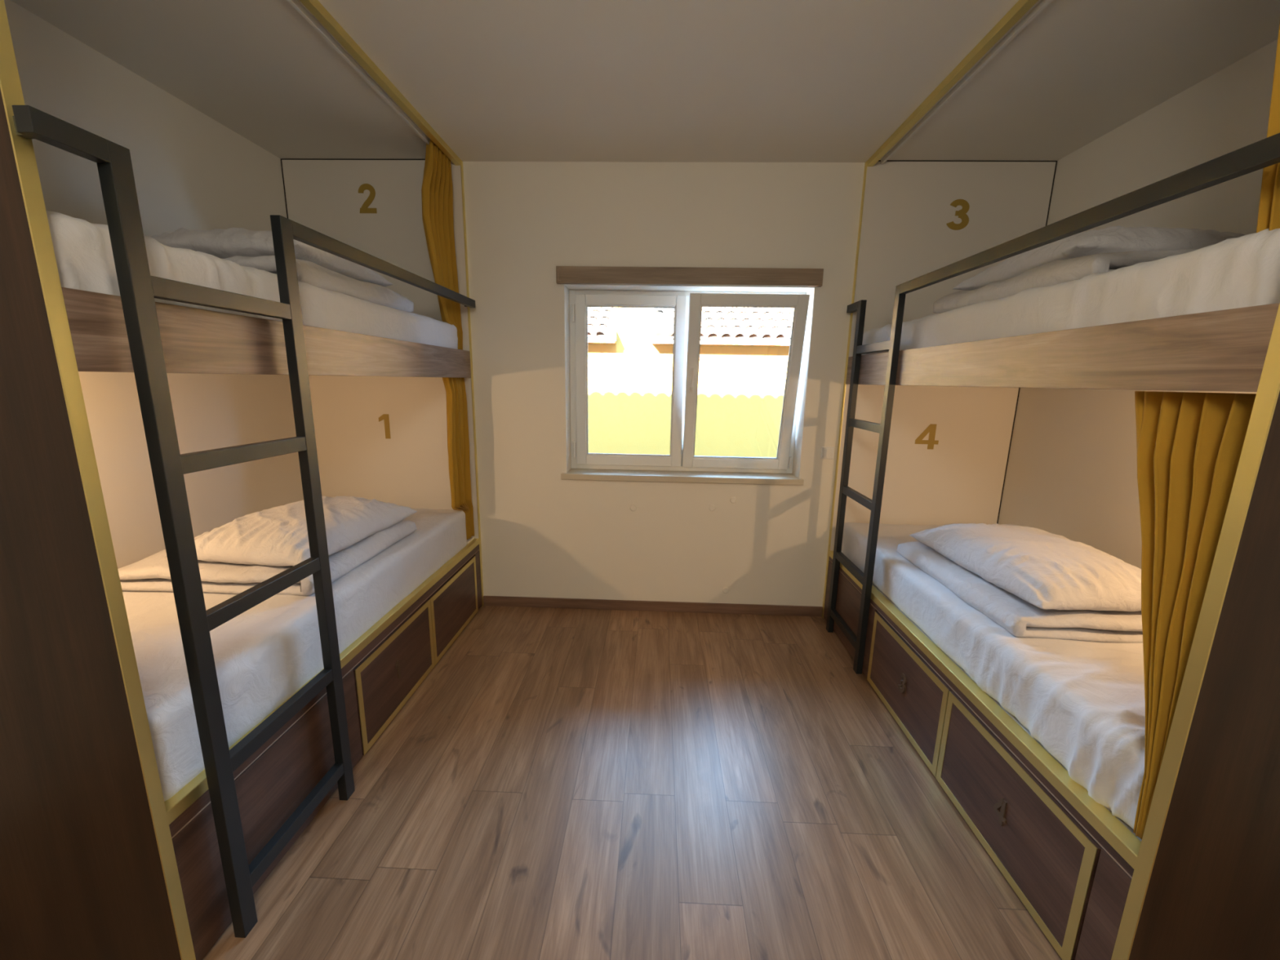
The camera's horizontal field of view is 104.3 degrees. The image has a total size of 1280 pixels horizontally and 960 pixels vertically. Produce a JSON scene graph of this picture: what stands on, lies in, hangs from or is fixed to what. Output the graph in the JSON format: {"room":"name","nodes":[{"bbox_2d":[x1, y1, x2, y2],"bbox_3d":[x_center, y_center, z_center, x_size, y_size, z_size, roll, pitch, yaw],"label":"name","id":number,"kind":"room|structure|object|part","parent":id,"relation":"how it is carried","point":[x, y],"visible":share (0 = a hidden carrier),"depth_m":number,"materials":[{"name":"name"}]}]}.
{"room":"dormitory","nodes":[
{"label":"dormitory","id":0,"kind":"room"},
{"bbox_2d":[4,0,303,568],"bbox_3d":[-2.215,-0.007,0.735,0.120,2.750,5.377,1,11,2],"label":"wall","id":1,"kind":"structure","parent":0,"point":[192,171],"depth_m":2.15,"materials":[{"name":"white paint"}]},
{"bbox_2d":[202,605,1062,959],"bbox_3d":[-0.034,1.377,0.887,4.596,0.050,4.997,1,11,2],"label":"floor","id":2,"kind":"structure","parent":0,"point":[561,784],"depth_m":1.72,"materials":[{"name":"brown wood"}]},
{"bbox_2d":[0,0,484,959],"bbox_3d":[-1.583,-0.284,2.047,1.041,2.700,2.148,1,11,2],"label":"bunk bed","id":3,"kind":"object","parent":2,"relation":"on","point":[95,864],"visible":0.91,"depth_m":1.20,"materials":[{"name":"brown wood"}]},
{"bbox_3d":[-1.626,-0.076,1.009,1.032,2.698,0.028,1,11,2],"label":"panel","id":4,"kind":"part","parent":3,"relation":"part of","materials":[{"name":"brown wood"}]},
{"bbox_2d":[12,105,475,937],"bbox_3d":[-1.047,0.108,2.066,0.059,1.942,2.100,1,11,2],"label":"ladder","id":5,"kind":"object","parent":3,"relation":"attached to","point":[138,290],"visible":1,"depth_m":1.26,"materials":[{"name":"black metal"}]},
{"bbox_3d":[-1.067,0.285,1.178,0.030,1.942,0.043,1,11,2],"label":"ladder rail","id":6,"kind":"part","parent":5,"relation":"part of","materials":[{"name":"black metal"}]},
{"bbox_3d":[-1.050,0.197,1.620,0.030,1.942,0.045,1,11,2],"label":"ladder rail","id":7,"kind":"part","parent":5,"relation":"part of","materials":[{"name":"black metal"}]},
{"bbox_2d":[46,210,457,349],"bbox_3d":[-1.594,-0.591,1.956,1.026,0.305,2.041,1,11,2],"label":"mattress","id":8,"kind":"object","parent":3,"relation":"on","point":[85,261],"visible":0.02,"depth_m":1.32,"materials":[{"name":"white fabric"}]},
{"bbox_2d":[222,255,413,312],"bbox_3d":[-1.533,-0.816,2.111,0.786,0.124,0.822,1,11,2],"label":"duvet","id":9,"kind":"object","parent":8,"relation":"on","point":[308,272],"visible":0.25,"depth_m":1.89,"materials":[{"name":"white fabric"}]},
{"bbox_2d":[151,227,393,286],"bbox_3d":[-1.490,-0.922,2.087,0.560,0.165,0.740,1,11,-2],"label":"pillow","id":10,"kind":"object","parent":9,"relation":"on","point":[231,242],"visible":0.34,"depth_m":1.77,"materials":[{"name":"white fabric"}]},
{"bbox_2d":[122,508,466,801],"bbox_3d":[-1.609,0.479,2.151,1.018,0.267,1.984,1,11,2],"label":"mattress","id":11,"kind":"object","parent":3,"relation":"on","point":[264,655],"visible":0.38,"depth_m":1.58,"materials":[{"name":"white fabric"}]},
{"bbox_2d":[117,520,417,595],"bbox_3d":[-1.558,0.294,2.206,0.778,0.103,0.817,1,11,2],"label":"duvet","id":12,"kind":"object","parent":11,"relation":"on","point":[151,573],"visible":0.29,"depth_m":1.84,"materials":[{"name":"white fabric"}]},
{"bbox_2d":[164,495,417,566],"bbox_3d":[-1.453,0.196,2.187,0.560,0.188,0.760,2,11,6],"label":"pillow","id":13,"kind":"object","parent":12,"relation":"on","point":[277,536],"visible":0.88,"depth_m":1.96,"materials":[{"name":"white fabric"}]},
{"bbox_3d":[-1.106,0.601,2.205,0.046,0.035,2.090,1,11,2],"label":"gold rail","id":14,"kind":"part","parent":3,"relation":"part of","materials":[{"name":"gold metal"}]},
{"bbox_3d":[-1.531,-1.274,2.928,1.028,1.095,0.029,1,11,2],"label":"panel","id":15,"kind":"part","parent":3,"relation":"part of","materials":[{"name":"beige laminate"}]},
{"bbox_3d":[-1.094,0.854,2.262,0.014,0.376,0.637,1,11,2],"label":"drawer","id":16,"kind":"part","parent":3,"relation":"part of","materials":[{"name":"brown wood"}]},
{"bbox_3d":[-1.551,-0.119,3.159,1.028,1.100,0.029,1,11,2],"label":"panel","id":17,"kind":"part","parent":3,"relation":"part of","materials":[{"name":"beige laminate"}]},
{"bbox_3d":[-1.070,0.729,2.888,0.014,0.376,0.632,1,11,2],"label":"drawer","id":18,"kind":"part","parent":3,"relation":"part of","materials":[{"name":"brown wood"}]},
{"bbox_2d":[442,377,474,539],"bbox_3d":[-1.090,-0.106,2.982,0.069,1.001,0.279,1,11,2],"label":"curtain","id":19,"kind":"object","parent":3,"relation":"hanging from","point":[458,441],"visible":0.96,"depth_m":2.95,"materials":[{"name":"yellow fabric"}]},
{"bbox_2d":[822,0,1279,959],"bbox_3d":[1.678,-0.207,1.946,1.021,2.700,2.130,1,11,2],"label":"bunk bed","id":20,"kind":"object","parent":2,"relation":"on","point":[1202,881],"visible":0.86,"depth_m":1.36,"materials":[{"name":"brown wood"}]},
{"bbox_3d":[1.167,0.905,2.204,0.014,0.376,0.643,1,11,2],"label":"drawer","id":21,"kind":"part","parent":20,"relation":"part of","materials":[{"name":"brown wood"}]},
{"bbox_3d":[1.715,-0.040,3.050,1.002,1.100,0.029,1,11,2],"label":"panel","id":22,"kind":"part","parent":20,"relation":"part of","materials":[{"name":"beige laminate"}]},
{"bbox_3d":[1.735,-1.195,2.819,1.002,1.095,0.029,1,11,2],"label":"panel","id":23,"kind":"part","parent":20,"relation":"part of","materials":[{"name":"beige laminate"}]},
{"bbox_3d":[1.186,0.668,2.141,0.046,0.035,2.071,1,11,2],"label":"gold rail","id":24,"kind":"part","parent":20,"relation":"part of","materials":[{"name":"gold metal"}]},
{"bbox_2d":[841,522,1145,829],"bbox_3d":[1.684,0.569,2.084,1.008,0.262,2.055,1,11,2],"label":"mattress","id":25,"kind":"object","parent":20,"relation":"on","point":[1083,701],"visible":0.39,"depth_m":1.53,"materials":[{"name":"white fabric"}]},
{"bbox_2d":[896,541,1142,642],"bbox_3d":[1.662,0.420,2.058,0.793,0.102,0.860,1,11,2],"label":"duvet","id":26,"kind":"object","parent":25,"relation":"on","point":[1018,616],"visible":0.44,"depth_m":1.71,"materials":[{"name":"white fabric"}]},
{"bbox_2d":[909,523,1141,611],"bbox_3d":[1.591,0.319,2.018,0.560,0.196,0.800,1,11,-1],"label":"pillow","id":27,"kind":"object","parent":26,"relation":"on","point":[1046,571],"visible":0.92,"depth_m":1.80,"materials":[{"name":"white fabric"}]},
{"bbox_3d":[1.143,1.031,1.573,0.014,0.376,0.636,1,11,2],"label":"drawer","id":28,"kind":"part","parent":20,"relation":"part of","materials":[{"name":"brown wood"}]},
{"bbox_2d":[826,133,1279,674],"bbox_3d":[1.157,0.153,2.022,0.030,1.946,2.130,1,11,2],"label":"ladder","id":29,"kind":"object","parent":20,"relation":"attached to","point":[1264,153],"visible":1,"depth_m":2.25,"materials":[{"name":"black metal"}]},
{"bbox_3d":[1.190,-0.020,2.888,0.030,1.946,0.043,1,11,2],"label":"ladder rail","id":30,"kind":"part","parent":29,"relation":"part of","materials":[{"name":"black metal"}]},
{"bbox_3d":[1.174,0.067,2.454,0.030,1.946,0.043,1,11,2],"label":"ladder rail","id":31,"kind":"part","parent":29,"relation":"part of","materials":[{"name":"black metal"}]},
{"bbox_2d":[861,228,1279,355],"bbox_3d":[1.703,-0.516,1.865,0.992,0.304,2.034,1,11,2],"label":"mattress","id":32,"kind":"object","parent":20,"relation":"on","point":[1243,271],"visible":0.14,"depth_m":1.23,"materials":[{"name":"white fabric"}]},
{"bbox_2d":[933,248,1197,313],"bbox_3d":[1.681,-0.684,1.777,0.796,0.107,0.842,1,11,2],"label":"duvet","id":33,"kind":"object","parent":32,"relation":"on","point":[1055,272],"visible":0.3,"depth_m":1.55,"materials":[{"name":"white fabric"}]},
{"bbox_2d":[952,225,1244,290],"bbox_3d":[1.663,-0.811,1.867,0.560,0.175,0.760,2,11,6],"label":"pillow","id":34,"kind":"object","parent":33,"relation":"on","point":[1118,238],"visible":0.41,"depth_m":1.55,"materials":[{"name":"white fabric"}]},
{"bbox_2d":[1133,391,1256,839],"bbox_3d":[1.201,0.300,1.164,0.090,0.996,0.292,3,12,11],"label":"curtain","id":35,"kind":"object","parent":20,"relation":"hanging from","point":[1189,445],"visible":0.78,"depth_m":1.09,"materials":[{"name":"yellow fabric"}]},
{"bbox_3d":[1.645,-0.001,0.918,1.006,2.698,0.030,1,11,2],"label":"panel","id":36,"kind":"part","parent":20,"relation":"part of","materials":[{"name":"brown wood"}]},
{"bbox_2d":[10,0,1279,162],"bbox_3d":[0.015,-1.361,0.379,4.596,0.120,5.377,1,11,2],"label":"ceiling","id":37,"kind":"structure","parent":0,"point":[673,81],"depth_m":1.95,"materials":[{"name":"white paint"}]},
{"bbox_2d":[286,0,429,144],"bbox_3d":[-1.122,-1.587,1.770,0.014,0.022,2.085,1,11,2],"label":"track","id":38,"kind":"object","parent":37,"relation":"attached to","point":[295,4],"visible":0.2,"depth_m":1.92,"materials":[{"name":"white metal"}]},
{"bbox_2d":[421,139,462,350],"bbox_3d":[-1.090,-1.248,2.704,0.083,1.028,0.376,1,11,2],"label":"curtain","id":39,"kind":"object","parent":38,"relation":"hanging from","point":[437,190],"visible":0.88,"depth_m":2.67,"materials":[{"name":"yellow fabric"}]},
{"bbox_2d":[880,0,1053,164],"bbox_3d":[1.281,-1.531,1.699,0.014,0.022,2.065,1,11,2],"label":"track","id":40,"kind":"object","parent":37,"relation":"attached to","point":[1042,4],"visible":1,"depth_m":1.90,"materials":[{"name":"white metal"}]},
{"bbox_2d":[1256,22,1279,232],"bbox_3d":[1.238,-0.847,0.905,0.065,1.028,0.232,1,11,2],"label":"curtain","id":41,"kind":"object","parent":40,"relation":"hanging from","point":[1268,214],"visible":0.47,"depth_m":0.96,"materials":[{"name":"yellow fabric"}]},
{"bbox_2d":[462,161,865,606],"bbox_3d":[0.087,-0.455,3.173,4.296,2.750,0.250,1,11,2],"label":"wall","id":42,"kind":"structure","parent":0,"point":[544,534],"depth_m":3.02,"materials":[{"name":"white paint"}]},
{"bbox_2d":[630,504,636,511],"bbox_3d":[-0.043,0.179,3.175,0.042,0.042,0.007,1,11,2],"label":"wall cap","id":43,"kind":"object","parent":42,"relation":"attached to","point":[633,508],"visible":1,"depth_m":3.17,"materials":[{"name":"white paint"}]},
{"bbox_2d":[483,595,822,616],"bbox_3d":[0.073,0.836,3.298,2.244,0.068,0.012,1,11,2],"label":"baseboard","id":44,"kind":"structure","parent":42,"relation":"attached to","point":[501,601],"depth_m":3.29,"materials":[{"name":"brown wood"}]},
{"bbox_2d":[560,289,809,484],"bbox_3d":[0.273,-0.581,3.116,1.511,1.164,0.299,1,11,2],"label":"window","id":45,"kind":"structure","parent":42,"relation":"in","point":[682,465],"depth_m":3.12,"materials":[{"name":"plastic"}]},
{"bbox_3d":[-0.048,-0.623,3.191,0.723,1.070,0.050,1,11,2],"label":"sash","id":46,"kind":"part","parent":45,"relation":"part of","materials":[{"name":"white plastic"}]},
{"bbox_3d":[0.263,-0.030,3.236,1.511,0.037,0.280,1,11,2],"label":"sill","id":47,"kind":"part","parent":45,"relation":"part of","materials":[{"name":"plastic"}]},
{"bbox_3d":[0.313,-0.602,3.020,0.028,0.151,0.087,1,11,2],"label":"handle","id":48,"kind":"part","parent":45,"relation":"part of","materials":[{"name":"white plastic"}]},
{"bbox_3d":[0.626,-0.580,3.074,0.683,1.060,0.243,1,11,2],"label":"sash","id":49,"kind":"part","parent":45,"relation":"part of","materials":[{"name":"white plastic"}]},
{"bbox_2d":[555,266,823,286],"bbox_3d":[0.280,-1.178,2.876,1.534,0.094,0.033,1,11,2],"label":"roller blind","id":50,"kind":"object","parent":42,"relation":"in","point":[599,275],"depth_m":2.86,"materials":[{"name":"brown wood"}]},
{"bbox_2d":[708,504,715,511],"bbox_3d":[0.458,0.177,3.155,0.042,0.042,0.007,1,11,2],"label":"wall cap","id":51,"kind":"object","parent":42,"relation":"attached to","point":[712,507],"visible":1,"depth_m":3.15,"materials":[{"name":"white paint"}]},
{"bbox_2d":[729,497,737,503],"bbox_3d":[0.590,0.127,3.140,0.042,0.042,0.007,1,11,2],"label":"wall cap","id":52,"kind":"object","parent":42,"relation":"attached to","point":[733,500],"visible":1,"depth_m":3.14,"materials":[{"name":"white paint"}]},
{"bbox_2d":[820,446,834,458],"bbox_3d":[1.154,-0.165,3.051,0.078,0.076,0.024,1,11,2],"label":"light switch","id":53,"kind":"object","parent":42,"relation":"attached to","point":[827,452],"visible":1,"depth_m":3.05,"materials":[{"name":"white plastic"}]},
{"bbox_2d":[997,39,1277,568],"bbox_3d":[2.197,0.099,0.588,0.120,2.750,5.377,1,11,2],"label":"wall","id":54,"kind":"structure","parent":0,"point":[1071,473],"depth_m":2.29,"materials":[{"name":"white paint"}]},
{"label":"outside","id":55,"kind":"structure","parent":0,"visible":0},
{"bbox_3d":[0.501,-0.147,14.915,28.000,0.150,22.673,1,11,2],"label":"ground","id":56,"kind":"structure","parent":55,"visible":0},
{"bbox_2d":[587,306,794,457],"bbox_3d":[0.388,-2.141,10.089,18.000,5.650,5.360,1,11,2],"label":"neighbouring house","id":57,"kind":"structure","parent":56,"relation":"on","point":[744,352],"depth_m":7.86,"materials":[{"name":"yellow"}]}
]}

